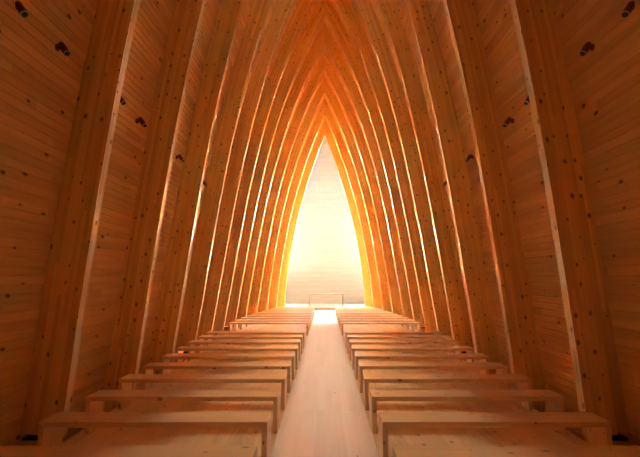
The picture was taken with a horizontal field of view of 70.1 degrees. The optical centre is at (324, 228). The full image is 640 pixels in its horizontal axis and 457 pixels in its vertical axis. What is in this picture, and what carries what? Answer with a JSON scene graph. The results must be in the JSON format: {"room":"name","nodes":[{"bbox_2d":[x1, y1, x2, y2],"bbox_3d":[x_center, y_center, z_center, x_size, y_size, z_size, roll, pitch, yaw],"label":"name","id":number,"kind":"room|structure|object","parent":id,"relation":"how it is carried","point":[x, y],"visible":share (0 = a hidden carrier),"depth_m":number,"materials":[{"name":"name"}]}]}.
{"room":"house of worship","nodes":[
{"label":"house of worship","id":0,"kind":"room"},
{"bbox_2d":[0,0,324,445],"bbox_3d":[-2.135,-3.457,14.251,4.270,14.790,35.500,0,-7,0],"label":"wall","id":1,"kind":"structure","parent":0,"point":[40,85],"depth_m":5.32,"materials":[{"name":"brown wood"}]},
{"bbox_2d":[15,1,28,17],"bbox_3d":[-2.939,-2.115,4.393,0.176,0.168,0.089,0,-7,0],"label":"spotlight","id":2,"kind":"object","parent":1,"relation":"attached to","point":[19,6],"visible":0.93,"depth_m":4.37,"materials":[{"name":"black metal"}]},
{"bbox_2d":[55,42,70,55],"bbox_3d":[-2.909,-1.996,5.063,0.176,0.168,0.089,0,-7,0],"label":"spotlight","id":3,"kind":"object","parent":1,"relation":"attached to","point":[61,46],"visible":1,"depth_m":5.04,"materials":[{"name":"black metal"}]},
{"bbox_2d":[120,95,125,104],"bbox_3d":[-2.879,-1.817,6.412,0.176,0.168,0.089,0,-7,0],"label":"spotlight","id":4,"kind":"object","parent":1,"relation":"attached to","point":[122,101],"visible":0.34,"depth_m":6.38,"materials":[{"name":"black metal"}]},
{"bbox_2d":[135,117,146,126],"bbox_3d":[-2.886,-1.676,7.181,0.176,0.168,0.089,0,-7,0],"label":"spotlight","id":5,"kind":"object","parent":1,"relation":"attached to","point":[140,119],"visible":1,"depth_m":7.16,"materials":[{"name":"black metal"}]},
{"bbox_2d":[176,154,184,161],"bbox_3d":[-2.921,-1.425,9.225,0.176,0.168,0.089,0,-7,0],"label":"spotlight","id":6,"kind":"object","parent":1,"relation":"attached to","point":[179,156],"visible":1,"depth_m":9.21,"materials":[{"name":"black metal"}]},
{"bbox_2d":[62,312,587,456],"bbox_3d":[0.000,3.319,11.972,7.149,0.095,32.455,0,-7,0],"label":"floor","id":7,"kind":"structure","parent":0,"point":[98,436],"depth_m":6.69,"materials":[{"name":"brown wood"}]},
{"bbox_2d":[0,446,256,456],"bbox_3d":[-1.724,2.092,3.774,2.273,0.440,0.360,0,-7,0],"label":"bench","id":8,"kind":"object","parent":7,"relation":"on","point":[5,451],"visible":1,"depth_m":3.84,"materials":[{"name":"brown wood"}]},
{"bbox_2d":[37,412,270,456],"bbox_3d":[-1.754,2.213,4.805,2.332,0.440,0.360,0,-7,0],"label":"bench","id":9,"kind":"object","parent":7,"relation":"on","point":[50,429],"visible":0.91,"depth_m":4.70,"materials":[{"name":"brown wood"}]},
{"bbox_2d":[84,390,279,432],"bbox_3d":[-1.783,2.334,5.835,2.390,0.440,0.360,0,-7,0],"label":"bench","id":10,"kind":"object","parent":7,"relation":"on","point":[94,402],"visible":0.91,"depth_m":5.74,"materials":[{"name":"brown wood"}]},
{"bbox_2d":[117,374,286,409],"bbox_3d":[-1.812,2.455,6.865,2.448,0.440,0.360,0,-7,0],"label":"bench","id":11,"kind":"object","parent":7,"relation":"on","point":[125,383],"visible":0.95,"depth_m":6.75,"materials":[{"name":"brown wood"}]},
{"bbox_2d":[142,362,291,392],"bbox_3d":[-1.840,2.576,7.896,2.503,0.440,0.360,0,-7,0],"label":"bench","id":12,"kind":"object","parent":7,"relation":"on","point":[149,368],"visible":0.85,"depth_m":7.80,"materials":[{"name":"brown wood"}]},
{"bbox_2d":[161,353,294,379],"bbox_3d":[-1.867,2.697,8.926,2.559,0.440,0.360,0,-7,0],"label":"bench","id":13,"kind":"object","parent":7,"relation":"on","point":[165,358],"visible":0.79,"depth_m":8.77,"materials":[{"name":"brown wood"}]},
{"bbox_2d":[175,346,297,368],"bbox_3d":[-1.895,2.818,9.957,2.614,0.440,0.360,0,-7,0],"label":"bench","id":14,"kind":"object","parent":7,"relation":"on","point":[180,349],"visible":0.84,"depth_m":9.80,"materials":[{"name":"brown wood"}]},
{"bbox_2d":[187,340,300,360],"bbox_3d":[-1.919,2.939,10.987,2.662,0.440,0.360,0,-7,0],"label":"bench","id":15,"kind":"object","parent":7,"relation":"on","point":[193,342],"visible":0.87,"depth_m":10.83,"materials":[{"name":"brown wood"}]},
{"bbox_2d":[198,335,302,353],"bbox_3d":[-1.943,3.060,12.018,2.711,0.440,0.360,0,-7,0],"label":"bench","id":16,"kind":"object","parent":7,"relation":"on","point":[202,337],"visible":0.8,"depth_m":11.89,"materials":[{"name":"brown wood"}]},
{"bbox_2d":[206,331,304,347],"bbox_3d":[-1.965,3.181,13.048,2.754,0.440,0.360,0,-7,0],"label":"bench","id":17,"kind":"object","parent":7,"relation":"on","point":[209,332],"visible":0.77,"depth_m":12.90,"materials":[{"name":"brown wood"}]},
{"bbox_2d":[229,322,307,335],"bbox_3d":[-1.978,3.544,16.139,2.779,0.440,0.360,0,-7,0],"label":"bench","id":18,"kind":"object","parent":7,"relation":"on","point":[230,323],"visible":0.85,"depth_m":15.98,"materials":[{"name":"brown wood"}]},
{"bbox_2d":[235,320,308,331],"bbox_3d":[-1.972,3.665,17.170,2.769,0.440,0.360,0,-7,0],"label":"bench","id":19,"kind":"object","parent":7,"relation":"on","point":[236,325],"visible":0.79,"depth_m":17.01,"materials":[{"name":"brown wood"}]},
{"bbox_2d":[240,317,309,328],"bbox_3d":[-1.962,3.786,18.200,2.748,0.440,0.360,0,-7,0],"label":"bench","id":20,"kind":"object","parent":7,"relation":"on","point":[242,318],"visible":0.88,"depth_m":18.04,"materials":[{"name":"brown wood"}]},
{"bbox_2d":[246,316,310,326],"bbox_3d":[-1.942,3.907,19.230,2.707,0.440,0.360,0,-7,0],"label":"bench","id":21,"kind":"object","parent":7,"relation":"on","point":[247,325],"visible":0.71,"depth_m":19.08,"materials":[{"name":"brown wood"}]},
{"bbox_2d":[251,314,311,324],"bbox_3d":[-1.913,4.028,20.261,2.651,0.440,0.360,0,-7,0],"label":"bench","id":22,"kind":"object","parent":7,"relation":"on","point":[251,314],"visible":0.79,"depth_m":20.10,"materials":[{"name":"brown wood"}]},
{"bbox_2d":[257,312,311,313],"bbox_3d":[-1.875,4.149,21.291,2.573,0.440,0.360,0,-7,0],"label":"bench","id":23,"kind":"object","parent":7,"relation":"on","point":[257,312],"visible":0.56,"depth_m":21.26,"materials":[{"name":"brown wood"}]},
{"bbox_2d":[262,311,312,320],"bbox_3d":[-1.832,4.271,22.322,2.488,0.440,0.360,0,-7,0],"label":"bench","id":24,"kind":"object","parent":7,"relation":"on","point":[262,311],"visible":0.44,"depth_m":22.17,"materials":[{"name":"brown wood"}]},
{"bbox_2d":[266,310,312,310],"bbox_3d":[-1.785,4.391,23.352,2.395,0.440,0.360,0,-7,0],"label":"bench","id":25,"kind":"object","parent":7,"relation":"on","point":[266,310],"visible":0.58,"depth_m":23.20,"materials":[{"name":"brown wood"}]},
{"bbox_2d":[271,309,313,316],"bbox_3d":[-1.736,4.513,24.383,2.296,0.440,0.360,0,-7,0],"label":"bench","id":26,"kind":"object","parent":7,"relation":"on","point":[271,309],"visible":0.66,"depth_m":24.23,"materials":[{"name":"brown wood"}]},
{"bbox_2d":[275,307,313,308],"bbox_3d":[-1.684,4.634,25.413,2.192,0.440,0.360,0,-7,0],"label":"bench","id":27,"kind":"object","parent":7,"relation":"on","point":[275,307],"visible":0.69,"depth_m":25.42,"materials":[{"name":"brown wood"}]},
{"bbox_2d":[279,306,314,314],"bbox_3d":[-1.634,4.755,26.443,2.091,0.440,0.360,0,-7,0],"label":"bench","id":28,"kind":"object","parent":7,"relation":"on","point":[279,306],"visible":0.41,"depth_m":26.63,"materials":[{"name":"brown wood"}]},
{"bbox_2d":[335,306,370,306],"bbox_3d":[1.634,4.755,26.443,2.091,0.440,0.360,0,-7,0],"label":"bench","id":29,"kind":"object","parent":7,"relation":"on","point":[335,306],"visible":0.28,"depth_m":26.63,"materials":[{"name":"brown wood"}]},
{"bbox_2d":[335,307,374,315],"bbox_3d":[1.684,4.634,25.413,2.192,0.440,0.360,0,-7,0],"label":"bench","id":30,"kind":"object","parent":7,"relation":"on","point":[335,307],"visible":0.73,"depth_m":25.25,"materials":[{"name":"brown wood"}]},
{"bbox_2d":[336,309,378,309],"bbox_3d":[1.736,4.513,24.383,2.296,0.440,0.360,0,-7,0],"label":"bench","id":31,"kind":"object","parent":7,"relation":"on","point":[336,309],"visible":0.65,"depth_m":24.23,"materials":[{"name":"brown wood"}]},
{"bbox_2d":[336,310,382,318],"bbox_3d":[1.785,4.391,23.352,2.395,0.440,0.360,0,-7,0],"label":"bench","id":32,"kind":"object","parent":7,"relation":"on","point":[336,310],"visible":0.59,"depth_m":23.20,"materials":[{"name":"brown wood"}]},
{"bbox_2d":[337,311,387,311],"bbox_3d":[1.832,4.271,22.322,2.488,0.440,0.360,0,-7,0],"label":"bench","id":33,"kind":"object","parent":7,"relation":"on","point":[337,311],"visible":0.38,"depth_m":22.17,"materials":[{"name":"brown wood"}]},
{"bbox_2d":[337,312,392,321],"bbox_3d":[1.875,4.149,21.291,2.573,0.440,0.360,0,-7,0],"label":"bench","id":34,"kind":"object","parent":7,"relation":"on","point":[337,312],"visible":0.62,"depth_m":21.19,"materials":[{"name":"brown wood"}]},
{"bbox_2d":[338,314,397,324],"bbox_3d":[1.913,4.028,20.261,2.651,0.440,0.360,0,-7,0],"label":"bench","id":35,"kind":"object","parent":7,"relation":"on","point":[338,314],"visible":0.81,"depth_m":20.10,"materials":[{"name":"brown wood"}]},
{"bbox_2d":[339,316,403,326],"bbox_3d":[1.942,3.907,19.230,2.707,0.440,0.360,0,-7,0],"label":"bench","id":36,"kind":"object","parent":7,"relation":"on","point":[402,325],"visible":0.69,"depth_m":19.08,"materials":[{"name":"brown wood"}]},
{"bbox_2d":[339,317,408,328],"bbox_3d":[1.962,3.786,18.200,2.748,0.440,0.360,0,-7,0],"label":"bench","id":37,"kind":"object","parent":7,"relation":"on","point":[340,318],"visible":0.86,"depth_m":18.04,"materials":[{"name":"brown wood"}]},
{"bbox_2d":[340,320,414,331],"bbox_3d":[1.972,3.665,17.170,2.769,0.440,0.360,0,-7,0],"label":"bench","id":38,"kind":"object","parent":7,"relation":"on","point":[413,325],"visible":0.74,"depth_m":17.02,"materials":[{"name":"brown wood"}]},
{"bbox_2d":[341,322,420,335],"bbox_3d":[1.978,3.544,16.139,2.779,0.440,0.360,0,-7,0],"label":"bench","id":39,"kind":"object","parent":7,"relation":"on","point":[342,323],"visible":0.84,"depth_m":16.04,"materials":[{"name":"brown wood"}]},
{"bbox_2d":[345,331,442,347],"bbox_3d":[1.965,3.181,13.048,2.754,0.440,0.360,0,-7,0],"label":"bench","id":40,"kind":"object","parent":7,"relation":"on","point":[346,332],"visible":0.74,"depth_m":12.90,"materials":[{"name":"brown wood"}]},
{"bbox_2d":[347,335,451,353],"bbox_3d":[1.943,3.060,12.018,2.711,0.440,0.360,0,-7,0],"label":"bench","id":41,"kind":"object","parent":7,"relation":"on","point":[349,337],"visible":0.84,"depth_m":11.86,"materials":[{"name":"brown wood"}]},
{"bbox_2d":[349,340,461,360],"bbox_3d":[1.919,2.939,10.987,2.662,0.440,0.360,0,-7,0],"label":"bench","id":42,"kind":"object","parent":7,"relation":"on","point":[351,342],"visible":0.83,"depth_m":10.83,"materials":[{"name":"brown wood"}]},
{"bbox_2d":[351,346,473,368],"bbox_3d":[1.895,2.818,9.957,2.614,0.440,0.360,0,-7,0],"label":"bench","id":43,"kind":"object","parent":7,"relation":"on","point":[467,349],"visible":0.84,"depth_m":9.80,"materials":[{"name":"brown wood"}]},
{"bbox_2d":[354,353,488,379],"bbox_3d":[1.867,2.697,8.926,2.559,0.440,0.360,0,-7,0],"label":"bench","id":44,"kind":"object","parent":7,"relation":"on","point":[483,358],"visible":0.78,"depth_m":8.77,"materials":[{"name":"brown wood"}]},
{"bbox_2d":[358,362,507,392],"bbox_3d":[1.840,2.576,7.896,2.503,0.440,0.360,0,-7,0],"label":"bench","id":45,"kind":"object","parent":7,"relation":"on","point":[500,368],"visible":0.88,"depth_m":7.80,"materials":[{"name":"brown wood"}]},
{"bbox_2d":[363,374,532,409],"bbox_3d":[1.812,2.455,6.865,2.448,0.440,0.360,0,-7,0],"label":"bench","id":46,"kind":"object","parent":7,"relation":"on","point":[524,383],"visible":0.96,"depth_m":6.75,"materials":[{"name":"brown wood"}]},
{"bbox_2d":[369,390,565,432],"bbox_3d":[1.783,2.334,5.835,2.390,0.440,0.360,0,-7,0],"label":"bench","id":47,"kind":"object","parent":7,"relation":"on","point":[554,401],"visible":0.93,"depth_m":5.74,"materials":[{"name":"brown wood"}]},
{"bbox_2d":[378,412,612,456],"bbox_3d":[1.754,2.213,4.805,2.332,0.440,0.360,0,-7,0],"label":"bench","id":48,"kind":"object","parent":7,"relation":"on","point":[599,432],"visible":0.91,"depth_m":4.70,"materials":[{"name":"brown wood"}]},
{"bbox_2d":[392,446,639,456],"bbox_3d":[1.724,2.092,3.774,2.273,0.440,0.360,0,-7,0],"label":"bench","id":49,"kind":"object","parent":7,"relation":"on","point":[397,451],"visible":1,"depth_m":3.84,"materials":[{"name":"brown wood"}]},
{"bbox_2d":[285,137,364,303],"bbox_3d":[0.000,-0.756,36.944,8.342,14.538,0.200,0,-7,0],"label":"wall","id":50,"kind":"structure","parent":0,"point":[324,257],"depth_m":36.57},
{"bbox_2d":[285,304,364,310],"bbox_3d":[0.000,5.668,33.014,6.800,0.160,6.100,0,-7,0],"label":"step","id":51,"kind":"structure","parent":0,"point":[318,307],"depth_m":33.25,"materials":[{"name":"beige wood"}]},
{"bbox_2d":[309,294,342,305],"bbox_3d":[0.100,4.925,31.239,2.300,0.900,0.800,0,-7,0],"label":"altar table","id":52,"kind":"object","parent":51,"relation":"on","point":[309,294],"visible":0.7,"depth_m":30.89,"materials":[{"name":"beige wood"}]},
{"bbox_2d":[325,0,639,445],"bbox_3d":[2.135,-3.457,14.251,4.270,14.790,35.500,0,-7,0],"label":"wall","id":53,"kind":"structure","parent":0,"point":[604,82],"depth_m":5.67,"materials":[{"name":"brown wood"}]},
{"bbox_2d":[465,154,473,161],"bbox_3d":[2.921,-1.425,9.225,0.176,0.168,0.089,0,-7,0],"label":"spotlight","id":54,"kind":"object","parent":53,"relation":"attached to","point":[467,159],"visible":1,"depth_m":9.20,"materials":[{"name":"black metal"}]},
{"bbox_2d":[503,117,513,126],"bbox_3d":[2.886,-1.676,7.181,0.176,0.168,0.089,0,-7,0],"label":"spotlight","id":55,"kind":"object","parent":53,"relation":"attached to","point":[508,120],"visible":1,"depth_m":7.16,"materials":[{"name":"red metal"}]},
{"bbox_2d":[523,95,529,104],"bbox_3d":[2.879,-1.817,6.412,0.176,0.168,0.089,0,-7,0],"label":"spotlight","id":56,"kind":"object","parent":53,"relation":"attached to","point":[527,101],"visible":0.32,"depth_m":6.38,"materials":[{"name":"black metal"}]},
{"bbox_2d":[579,42,594,55],"bbox_3d":[2.909,-1.996,5.063,0.176,0.168,0.089,0,-7,0],"label":"spotlight","id":57,"kind":"object","parent":53,"relation":"attached to","point":[588,45],"visible":1,"depth_m":5.04,"materials":[{"name":"black metal"}]},
{"bbox_2d":[621,1,634,17],"bbox_3d":[2.939,-2.115,4.393,0.176,0.168,0.089,0,-7,0],"label":"spotlight","id":58,"kind":"object","parent":53,"relation":"attached to","point":[629,7],"visible":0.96,"depth_m":4.37,"materials":[{"name":"black metal"}]},
{"bbox_3d":[0.000,4.176,15.972,9.000,0.245,40.700,0,-7,0],"label":"floor slab","id":59,"kind":"structure","parent":0,"visible":0},
{"bbox_2d":[175,0,473,361],"bbox_3d":[0.000,-3.586,12.130,7.426,14.278,0.173,0,-7,0],"label":"arch","id":60,"kind":"object","parent":59,"relation":"on","point":[222,146],"visible":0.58,"depth_m":11.82,"materials":[{"name":"brown wood"}]},
{"bbox_2d":[257,75,391,311],"bbox_3d":[0.000,-1.764,24.451,7.034,13.533,0.173,0,-7,0],"label":"arch","id":61,"kind":"object","parent":59,"relation":"on","point":[324,87],"visible":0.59,"depth_m":24.40,"materials":[{"name":"brown wood"}]},
{"bbox_2d":[277,117,371,306],"bbox_3d":[0.000,-0.875,28.525,5.820,12.718,0.173,0,-7,0],"label":"arch","id":62,"kind":"object","parent":59,"relation":"on","point":[324,131],"visible":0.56,"depth_m":28.46,"materials":[{"name":"brown wood"}]},
{"bbox_2d":[20,0,629,445],"bbox_3d":[0.000,-4.182,5.932,6.830,14.015,0.173,0,-7,0],"label":"arch","id":63,"kind":"object","parent":59,"relation":"on","point":[596,371],"visible":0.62,"depth_m":5.40,"materials":[{"name":"brown wood"}]},
{"bbox_2d":[104,0,545,411],"bbox_3d":[0.000,-4.006,8.001,6.964,14.147,0.173,0,-7,0],"label":"arch","id":64,"kind":"object","parent":59,"relation":"on","point":[499,200],"visible":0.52,"depth_m":7.54,"materials":[{"name":"brown wood"}]},
{"bbox_2d":[148,0,501,373],"bbox_3d":[0.000,-3.808,10.066,7.181,14.236,0.173,0,-7,0],"label":"arch","id":65,"kind":"object","parent":59,"relation":"on","point":[169,308],"visible":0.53,"depth_m":9.67,"materials":[{"name":"brown wood"}]},
{"bbox_2d":[195,0,454,352],"bbox_3d":[0.000,-3.346,14.191,7.652,14.281,0.173,0,-7,0],"label":"arch","id":66,"kind":"object","parent":59,"relation":"on","point":[377,36],"visible":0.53,"depth_m":13.99,"materials":[{"name":"brown wood"}]},
{"bbox_2d":[212,0,437,339],"bbox_3d":[0.000,-3.095,16.251,7.819,14.264,0.173,0,-7,0],"label":"arch","id":67,"kind":"object","parent":59,"relation":"on","point":[303,7],"visible":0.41,"depth_m":16.15,"materials":[{"name":"brown wood"}]},
{"bbox_2d":[224,0,425,330],"bbox_3d":[0.000,-2.814,18.307,7.863,14.186,0.173,0,-7,0],"label":"arch","id":68,"kind":"object","parent":59,"relation":"on","point":[325,8],"visible":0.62,"depth_m":18.29,"materials":[{"name":"brown wood"}]},
{"bbox_2d":[236,24,413,327],"bbox_3d":[0.000,-2.515,20.361,7.769,14.072,0.173,0,-7,0],"label":"arch","id":69,"kind":"object","parent":59,"relation":"on","point":[324,37],"visible":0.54,"depth_m":20.35,"materials":[{"name":"brown wood"}]},
{"bbox_2d":[247,52,402,315],"bbox_3d":[0.000,-2.130,22.405,7.449,13.782,0.173,0,-7,0],"label":"arch","id":70,"kind":"object","parent":59,"relation":"on","point":[324,65],"visible":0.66,"depth_m":22.35,"materials":[{"name":"brown wood"}]},
{"bbox_2d":[268,98,381,309],"bbox_3d":[0.000,-1.323,26.489,6.449,13.132,0.173,0,-7,0],"label":"arch","id":71,"kind":"object","parent":59,"relation":"on","point":[324,111],"visible":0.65,"depth_m":26.42,"materials":[{"name":"brown wood"}]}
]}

